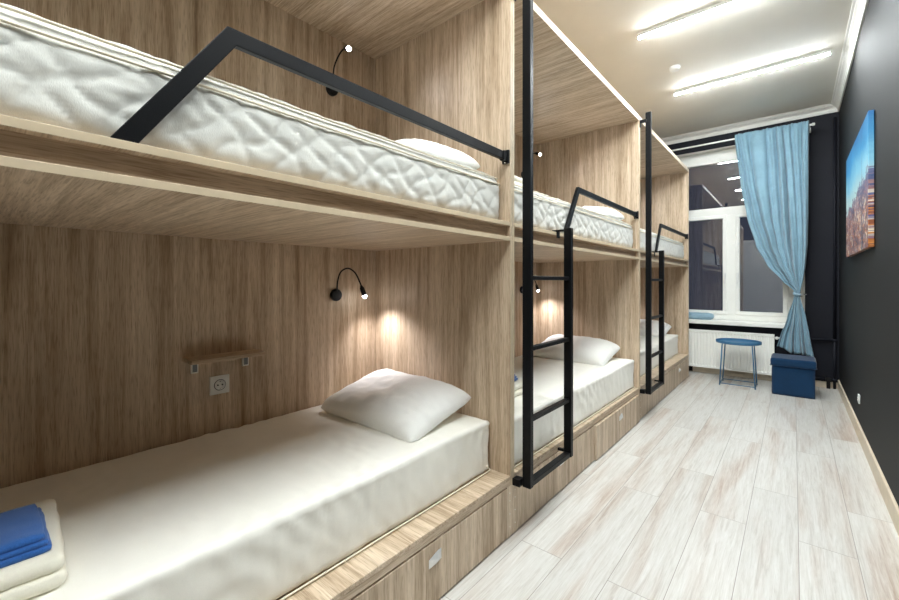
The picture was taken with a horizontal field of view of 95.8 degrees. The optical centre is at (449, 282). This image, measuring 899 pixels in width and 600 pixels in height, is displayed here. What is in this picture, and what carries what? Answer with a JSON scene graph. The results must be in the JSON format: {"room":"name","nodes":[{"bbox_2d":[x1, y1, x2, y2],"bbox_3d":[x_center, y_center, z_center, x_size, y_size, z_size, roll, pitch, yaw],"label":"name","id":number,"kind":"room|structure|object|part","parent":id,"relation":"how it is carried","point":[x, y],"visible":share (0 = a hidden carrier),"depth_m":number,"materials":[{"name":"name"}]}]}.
{"room":"dormitory","nodes":[
{"label":"dormitory","id":0,"kind":"room"},
{"bbox_2d":[438,371,898,599],"bbox_3d":[0.916,1.205,2.369,2.535,0.050,8.200,0,0,40],"label":"floor","id":1,"kind":"structure","parent":0,"point":[722,491],"depth_m":2.04,"materials":[{"name":"white wood"}]},
{"bbox_2d":[0,0,511,599],"bbox_3d":[-0.739,-0.117,1.422,0.999,2.594,2.053,0,0,40],"label":"bunk bed","id":2,"kind":"object","parent":1,"relation":"on","point":[122,262],"visible":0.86,"depth_m":1.71,"materials":[{"name":"brown wood"}]},
{"bbox_3d":[-1.114,-0.117,1.740,0.016,2.594,2.053,0,0,40],"label":"panel","id":3,"kind":"part","parent":2,"relation":"part of","materials":[{"name":"brown wood"}]},
{"bbox_2d":[209,374,228,395],"bbox_3d":[-1.029,0.459,1.818,0.012,0.082,0.082,0,0,40],"label":"power socket","id":4,"kind":"object","parent":2,"relation":"attached to","point":[219,384],"visible":1,"depth_m":1.81,"materials":[{"name":"white plastic"}]},
{"bbox_2d":[182,349,264,373],"bbox_3d":[-0.987,0.355,1.789,0.114,0.072,0.300,0,0,40],"label":"wall shelf","id":5,"kind":"object","parent":2,"relation":"attached to","point":[194,361],"visible":1,"depth_m":1.75,"materials":[{"name":"brown wood"}]},
{"bbox_2d":[0,405,490,599],"bbox_3d":[-0.768,0.776,1.452,0.876,0.250,1.994,0,0,40],"label":"mattress","id":6,"kind":"object","parent":2,"relation":"on","point":[258,510],"visible":0.92,"depth_m":1.27,"materials":[{"name":"white fabric"}]},
{"bbox_2d":[0,499,67,599],"bbox_3d":[-1.058,0.623,0.893,0.364,0.073,0.304,0,0,44],"label":"linens","id":7,"kind":"object","parent":6,"relation":"on","point":[45,572],"visible":0.66,"depth_m":0.86,"materials":[{"name":"white fabric"}]},
{"bbox_2d":[0,503,51,567],"bbox_3d":[-1.032,0.571,0.868,0.221,0.042,0.248,0,0,41],"label":"folded towel","id":8,"kind":"object","parent":7,"relation":"on","point":[24,534],"visible":1,"depth_m":0.89,"materials":[{"name":"blue fabric"}]},
{"bbox_2d":[321,369,470,442],"bbox_3d":[-0.273,0.578,2.021,0.653,0.200,0.424,0,0,39],"label":"pillow","id":9,"kind":"object","parent":6,"relation":"on","point":[403,406],"visible":1,"depth_m":1.88,"materials":[{"name":"white fabric"}]},
{"bbox_2d":[0,3,499,218],"bbox_3d":[-0.719,-0.385,1.411,0.859,0.236,2.004,0,0,40],"label":"mattress","id":10,"kind":"object","parent":2,"relation":"on","point":[52,73],"visible":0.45,"depth_m":0.94,"materials":[{"name":"white fabric"}]},
{"bbox_2d":[396,139,479,169],"bbox_3d":[-0.233,-0.564,1.967,0.651,0.165,0.434,0,0,40],"label":"pillow","id":11,"kind":"object","parent":10,"relation":"on","point":[429,147],"visible":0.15,"depth_m":1.73,"materials":[{"name":"white fabric"}]},
{"bbox_2d":[110,26,509,164],"bbox_3d":[-0.200,-0.446,1.342,0.036,0.334,1.441,0,0,40],"label":"guard rail","id":12,"kind":"object","parent":2,"relation":"attached to","point":[136,128],"visible":0.96,"depth_m":0.99,"materials":[{"name":"metal"}]},
{"bbox_2d":[326,45,350,95],"bbox_3d":[-0.582,-1.146,2.196,0.205,0.219,0.068,0,0,40],"label":"reading lamp","id":13,"kind":"object","parent":2,"relation":"attached to","point":[331,92],"visible":0.73,"depth_m":2.23,"materials":[{"name":"black plastic"}]},
{"bbox_2d":[330,268,366,300],"bbox_3d":[-0.570,0.012,2.293,0.201,0.188,0.054,0,0,-15],"label":"reading lamp","id":14,"kind":"object","parent":2,"relation":"attached to","point":[335,294],"visible":1,"depth_m":2.27,"materials":[{"name":"black plastic"}]},
{"bbox_3d":[-0.739,-1.393,1.422,0.968,0.042,2.053,0,0,40],"label":"panel","id":15,"kind":"part","parent":2,"relation":"part of","materials":[{"name":"brown wood"}]},
{"bbox_3d":[-0.060,1.060,1.490,0.018,0.225,0.977,0,0,40],"label":"drawer","id":16,"kind":"part","parent":2,"relation":"part of","materials":[{"name":"brown wood"}]},
{"bbox_3d":[-0.046,1.009,1.479,0.015,0.046,0.068,0,0,40],"label":"drawer pull","id":17,"kind":"part","parent":2,"relation":"part of","materials":[{"name":"metal"}]},
{"bbox_3d":[-0.081,-0.096,2.199,0.967,2.552,0.018,0,0,40],"label":"panel","id":18,"kind":"part","parent":2,"relation":"part of","materials":[{"name":"brown wood"}]},
{"bbox_2d":[512,0,639,533],"bbox_3d":[0.592,-0.117,2.984,1.011,2.594,2.049,0,0,40],"label":"bunk bed","id":19,"kind":"object","parent":1,"relation":"on","point":[586,135],"visible":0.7,"depth_m":3.45,"materials":[{"name":"brown wood"}]},
{"bbox_3d":[-0.069,-0.096,2.213,0.967,2.552,0.018,0,0,40],"label":"panel","id":20,"kind":"part","parent":19,"relation":"part of","materials":[{"name":"brown wood"}]},
{"bbox_3d":[0.212,-0.117,3.305,0.016,2.594,2.049,0,0,40],"label":"panel","id":21,"kind":"part","parent":19,"relation":"part of","materials":[{"name":"brown wood"}]},
{"bbox_2d":[520,280,538,292],"bbox_3d":[0.755,0.012,3.857,0.201,0.188,0.054,0,0,-15],"label":"reading lamp","id":22,"kind":"object","parent":19,"relation":"attached to","point":[536,285],"visible":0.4,"depth_m":3.85,"materials":[{"name":"black plastic"}]},
{"bbox_2d":[512,0,572,488],"bbox_3d":[0.471,-0.246,2.061,0.113,2.388,0.502,0,0,40],"label":"ladder","id":23,"kind":"object","parent":19,"relation":"attached to","point":[528,479],"visible":0.99,"depth_m":1.87,"materials":[{"name":"black metal"}]},
{"bbox_3d":[0.632,1.060,2.307,0.018,0.225,0.975,0,0,40],"label":"drawer","id":24,"kind":"part","parent":19,"relation":"part of","materials":[{"name":"brown wood"}]},
{"bbox_2d":[514,183,632,247],"bbox_3d":[0.607,-0.385,2.975,0.859,0.236,2.004,0,0,40],"label":"mattress","id":25,"kind":"object","parent":19,"relation":"on","point":[549,213],"visible":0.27,"depth_m":2.53,"materials":[{"name":"white fabric"}]},
{"bbox_2d":[514,175,521,185],"bbox_3d":[0.226,-0.528,2.246,0.364,0.073,0.304,0,0,37],"label":"linens","id":26,"kind":"object","parent":25,"relation":"on","point":[517,180],"visible":0.07,"depth_m":2.14,"materials":[{"name":"white fabric"}]},
{"bbox_2d":[583,206,623,220],"bbox_3d":[1.115,-0.564,3.512,0.651,0.165,0.434,0,0,40],"label":"pillow","id":27,"kind":"object","parent":25,"relation":"on","point":[611,213],"visible":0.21,"depth_m":3.25,"materials":[{"name":"white fabric"}]},
{"bbox_2d":[514,356,634,467],"bbox_3d":[0.611,0.776,2.970,0.876,0.250,1.994,0,0,40],"label":"mattress","id":28,"kind":"object","parent":19,"relation":"on","point":[594,386],"visible":0.45,"depth_m":2.69,"materials":[{"name":"white fabric"}]},
{"bbox_2d":[514,379,521,397],"bbox_3d":[0.253,0.623,2.433,0.364,0.073,0.304,0,0,36],"label":"linens","id":29,"kind":"object","parent":28,"relation":"on","point":[518,383],"visible":0.05,"depth_m":2.34,"materials":[{"name":"beige fabric"}]},
{"bbox_2d":[533,334,619,365],"bbox_3d":[1.094,0.580,3.549,0.653,0.200,0.424,0,0,40],"label":"pillow","id":30,"kind":"object","parent":28,"relation":"on","point":[586,350],"visible":0.76,"depth_m":3.41,"materials":[{"name":"white fabric"}]},
{"bbox_3d":[0.588,-1.393,2.987,0.968,0.042,2.049,0,0,40],"label":"panel","id":31,"kind":"part","parent":19,"relation":"part of","materials":[{"name":"brown wood"}]},
{"bbox_3d":[1.244,-0.096,3.763,0.967,2.552,0.018,0,0,40],"label":"panel","id":32,"kind":"part","parent":19,"relation":"part of","materials":[{"name":"brown wood"}]},
{"bbox_2d":[564,187,638,227],"bbox_3d":[1.131,-0.449,2.912,0.036,0.307,1.425,0,0,40],"label":"guard rail","id":33,"kind":"object","parent":19,"relation":"attached to","point":[578,190],"visible":0.94,"depth_m":2.65,"materials":[{"name":"metal"}]},
{"bbox_3d":[1.276,1.060,3.047,0.018,0.225,0.975,0,0,40],"label":"drawer","id":34,"kind":"part","parent":19,"relation":"part of","materials":[{"name":"brown wood"}]},
{"bbox_2d":[640,117,688,418],"bbox_3d":[1.937,-0.117,4.581,0.999,2.594,2.125,0,0,40],"label":"bunk bed","id":35,"kind":"object","parent":1,"relation":"on","point":[670,176],"visible":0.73,"depth_m":5.11,"materials":[{"name":"brown wood"}]},
{"bbox_2d":[640,111,663,394],"bbox_3d":[1.796,-0.246,3.625,0.113,2.388,0.502,0,0,40],"label":"ladder","id":36,"kind":"object","parent":35,"relation":"attached to","point":[649,389],"visible":1,"depth_m":3.44,"materials":[{"name":"black metal"}]},
{"bbox_3d":[1.970,1.060,3.885,0.018,0.225,1.013,0,0,40],"label":"drawer","id":37,"kind":"part","parent":35,"relation":"part of","materials":[{"name":"brown wood"}]},
{"bbox_2d":[640,334,678,377],"bbox_3d":[1.906,0.776,4.607,0.876,0.250,1.994,0,0,40],"label":"mattress","id":38,"kind":"object","parent":35,"relation":"on","point":[670,340],"visible":0.06,"depth_m":4.55,"materials":[{"name":"white fabric"}]},
{"bbox_2d":[640,319,670,336],"bbox_3d":[2.431,0.578,5.189,0.653,0.200,0.424,0,0,40],"label":"pillow","id":39,"kind":"object","parent":38,"relation":"on","point":[655,324],"visible":0.28,"depth_m":4.99,"materials":[{"name":"white fabric"}]},
{"bbox_2d":[640,228,683,258],"bbox_3d":[1.955,-0.385,4.566,0.859,0.236,2.004,0,0,40],"label":"mattress","id":40,"kind":"object","parent":35,"relation":"on","point":[671,247],"visible":0.18,"depth_m":4.34,"materials":[{"name":"white fabric"}]},
{"bbox_3d":[1.938,-1.393,4.580,0.968,0.042,2.125,0,0,40],"label":"panel","id":41,"kind":"part","parent":35,"relation":"part of","materials":[{"name":"brown wood"}]},
{"bbox_3d":[2.619,-0.096,5.385,0.967,2.552,0.018,0,0,40],"label":"panel","id":42,"kind":"part","parent":35,"relation":"part of","materials":[{"name":"brown wood"}]},
{"bbox_2d":[655,223,687,250],"bbox_3d":[2.481,-0.449,4.505,0.036,0.307,1.501,0,0,40],"label":"guard rail","id":43,"kind":"object","parent":35,"relation":"attached to","point":[663,226],"visible":0.91,"depth_m":4.18,"materials":[{"name":"metal"}]},
{"bbox_3d":[2.629,1.060,4.662,0.018,0.225,1.013,0,0,40],"label":"drawer","id":44,"kind":"part","parent":35,"relation":"part of","materials":[{"name":"brown wood"}]},
{"bbox_2d":[716,338,761,389],"bbox_3d":[3.321,0.925,4.670,0.434,0.509,0.434,0,0,40],"label":"tray table","id":45,"kind":"object","parent":1,"relation":"on","point":[730,341],"visible":1,"depth_m":4.67,"materials":[{"name":"blue metal"}]},
{"bbox_3d":[3.116,0.941,4.664,0.016,0.477,0.040,0,0,-38],"label":"leg","id":46,"kind":"part","parent":45,"relation":"part of","materials":[{"name":"blue metal"}]},
{"bbox_3d":[3.293,0.941,4.873,0.040,0.477,0.016,0,0,28],"label":"leg","id":47,"kind":"part","parent":45,"relation":"part of","materials":[{"name":"blue metal"}]},
{"bbox_2d":[716,338,761,345],"bbox_3d":[3.321,0.686,4.670,0.434,0.031,0.434,0,0,40],"label":"tray","id":48,"kind":"object","parent":45,"relation":"on","point":[730,341],"depth_m":4.69,"materials":[{"name":"blue metal"}]},
{"bbox_3d":[3.348,0.941,4.468,0.040,0.477,0.016,0,0,28],"label":"leg","id":49,"kind":"part","parent":45,"relation":"part of","materials":[{"name":"blue metal"}]},
{"bbox_3d":[3.525,0.941,4.677,0.016,0.477,0.040,0,0,-38],"label":"leg","id":50,"kind":"part","parent":45,"relation":"part of","materials":[{"name":"blue metal"}]},
{"bbox_2d":[770,353,816,398],"bbox_3d":[3.652,0.988,4.318,0.375,0.385,0.385,0,0,40],"label":"storage ottoman","id":51,"kind":"object","parent":1,"relation":"on","point":[792,375],"visible":1,"depth_m":4.19,"materials":[{"name":"blue fabric"}]},
{"bbox_3d":[3.652,0.838,4.318,0.366,0.085,0.377,0,0,40],"label":"lid","id":52,"kind":"part","parent":51,"relation":"part of","materials":[{"name":"blue fabric"}]},
{"bbox_2d":[533,0,852,138],"bbox_3d":[0.936,-1.995,2.353,2.585,0.050,8.200,0,0,40],"label":"ceiling","id":53,"kind":"structure","parent":0,"point":[747,35],"depth_m":3.47,"materials":[{"name":"paint"}]},
{"bbox_2d":[669,65,679,71],"bbox_3d":[2.063,-1.951,3.718,0.090,0.036,0.090,0,0,40],"label":"smoke detector","id":54,"kind":"object","parent":53,"relation":"attached to","point":[674,68],"visible":1,"depth_m":3.69,"materials":[{"name":"white plastic"}]},
{"bbox_2d":[637,0,745,40],"bbox_3d":[1.950,-1.947,2.843,1.186,0.046,0.042,0,0,40],"label":"ceiling light","id":55,"kind":"object","parent":53,"relation":"attached to","point":[726,3],"visible":1,"depth_m":2.99,"materials":[{"name":"white plastic"}]},
{"bbox_2d":[674,49,830,96],"bbox_3d":[2.778,-1.947,3.820,1.186,0.046,0.042,0,0,40],"label":"ceiling light","id":56,"kind":"object","parent":53,"relation":"attached to","point":[825,52],"visible":1,"depth_m":3.75,"materials":[{"name":"white plastic"}]},
{"bbox_2d":[661,103,838,382],"bbox_3d":[3.467,-0.395,5.340,2.385,3.150,0.370,0,0,40],"label":"wall","id":57,"kind":"structure","parent":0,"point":[819,261],"depth_m":4.60,"materials":[{"name":"black paint"}]},
{"bbox_2d":[689,329,779,374],"bbox_3d":[3.446,0.854,5.127,1.128,0.482,0.119,0,0,40],"label":"radiator","id":58,"kind":"object","parent":57,"relation":"attached to","point":[704,351],"visible":0.78,"depth_m":5.03,"materials":[{"name":"white metal"}]},
{"bbox_2d":[693,329,773,334],"bbox_3d":[3.417,0.622,5.132,1.078,0.017,0.037,0,0,40],"label":"grille","id":59,"kind":"object","parent":58,"relation":"attached to","point":[698,331],"depth_m":5.08,"materials":[{"name":"white metal"}]},
{"bbox_2d":[679,148,802,327],"bbox_3d":[3.432,-0.593,5.241,1.740,2.255,0.295,0,0,40],"label":"window","id":60,"kind":"structure","parent":57,"relation":"attached to","point":[730,280],"depth_m":5.23,"materials":[{"name":"white plastic"}]},
{"bbox_2d":[689,312,713,319],"bbox_3d":[3.230,0.441,5.378,0.462,0.094,0.155,0,0,40],"label":"cushion","id":61,"kind":"object","parent":60,"relation":"on","point":[692,315],"visible":0.65,"depth_m":5.26,"materials":[{"name":"blue fabric"}]},
{"bbox_3d":[3.368,-0.228,5.428,0.480,1.195,0.004,0,0,40],"label":"pane","id":62,"kind":"part","parent":60,"relation":"part of","materials":[{"name":"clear glass"}]},
{"bbox_3d":[3.371,-0.228,5.432,0.570,1.285,0.062,0,0,40],"label":"sash","id":63,"kind":"part","parent":60,"relation":"part of","materials":[{"name":"white plastic"}]},
{"bbox_3d":[3.467,-1.262,5.345,1.500,0.585,0.004,0,0,40],"label":"pane","id":64,"kind":"part","parent":60,"relation":"part of","materials":[{"name":"clear glass"}]},
{"bbox_3d":[3.412,0.510,5.219,1.738,0.050,0.234,0,0,40],"label":"sill","id":65,"kind":"part","parent":60,"relation":"part of","materials":[{"name":"white plastic"}]},
{"bbox_3d":[3.853,-0.228,5.024,0.513,1.285,0.062,0,0,40],"label":"sash","id":66,"kind":"part","parent":60,"relation":"part of","materials":[{"name":"white plastic"}]},
{"bbox_3d":[3.850,-0.228,5.020,0.423,1.195,0.004,0,0,40],"label":"pane","id":67,"kind":"part","parent":60,"relation":"part of","materials":[{"name":"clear glass"}]},
{"bbox_2d":[677,145,804,310],"bbox_3d":[3.464,-0.618,5.263,1.720,2.205,0.111,0,0,40],"label":"niche","id":68,"kind":"object","parent":57,"relation":"attached to","point":[732,146],"visible":0.1,"depth_m":5.25,"materials":[{"name":"paint"}]},
{"bbox_2d":[672,123,814,150],"bbox_3d":[3.373,-1.735,5.117,1.830,0.060,0.230,0,0,40],"label":"curtain rod","id":69,"kind":"object","parent":57,"relation":"attached to","point":[812,124],"visible":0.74,"depth_m":5.06,"materials":[{"name":"white metal"}]},
{"bbox_2d":[735,120,813,356],"bbox_3d":[3.705,-0.477,4.657,0.713,2.608,0.120,0,0,40],"label":"curtain","id":70,"kind":"object","parent":69,"relation":"hanging from","point":[773,163],"visible":1,"depth_m":4.58,"materials":[{"name":"blue fabric"}]},
{"bbox_2d":[693,366,837,388],"bbox_3d":[3.762,1.145,4.930,1.405,0.070,0.014,0,0,40],"label":"baseboard","id":71,"kind":"structure","parent":57,"relation":"attached to","point":[818,383],"depth_m":5.03,"materials":[{"name":"laminate"}]},
{"bbox_2d":[810,117,836,388],"bbox_3d":[4.114,-0.321,4.584,0.380,2.999,0.054,0,0,40],"label":"pipe","id":72,"kind":"object","parent":57,"relation":"attached to","point":[834,340],"visible":0.83,"depth_m":4.47,"materials":[{"name":"black metal"}]},
{"bbox_2d":[839,0,898,505],"bbox_3d":[1.883,-0.395,1.550,0.100,3.150,8.200,0,0,40],"label":"wall","id":73,"kind":"structure","parent":0,"point":[868,279],"depth_m":2.50,"materials":[{"name":"paint"}]},
{"bbox_2d":[831,0,868,110],"bbox_3d":[1.754,-1.927,1.528,0.070,0.085,7.800,0,0,40],"label":"trim","id":74,"kind":"structure","parent":73,"relation":"attached to","point":[859,7],"depth_m":3.33,"materials":[{"name":"paint"}]},
{"bbox_2d":[846,110,873,256],"bbox_3d":[3.068,-0.645,3.049,0.030,0.850,1.380,0,0,40],"label":"picture","id":75,"kind":"object","parent":73,"relation":"attached to","point":[860,161],"visible":1,"depth_m":2.78,"materials":[{"name":"paper"}]},
{"bbox_2d":[838,380,898,535],"bbox_3d":[1.771,1.127,1.505,0.014,0.105,7.786,0,0,40],"label":"baseboard","id":76,"kind":"structure","parent":73,"relation":"attached to","point":[891,504],"depth_m":2.44,"materials":[{"name":"laminate"}]}
]}

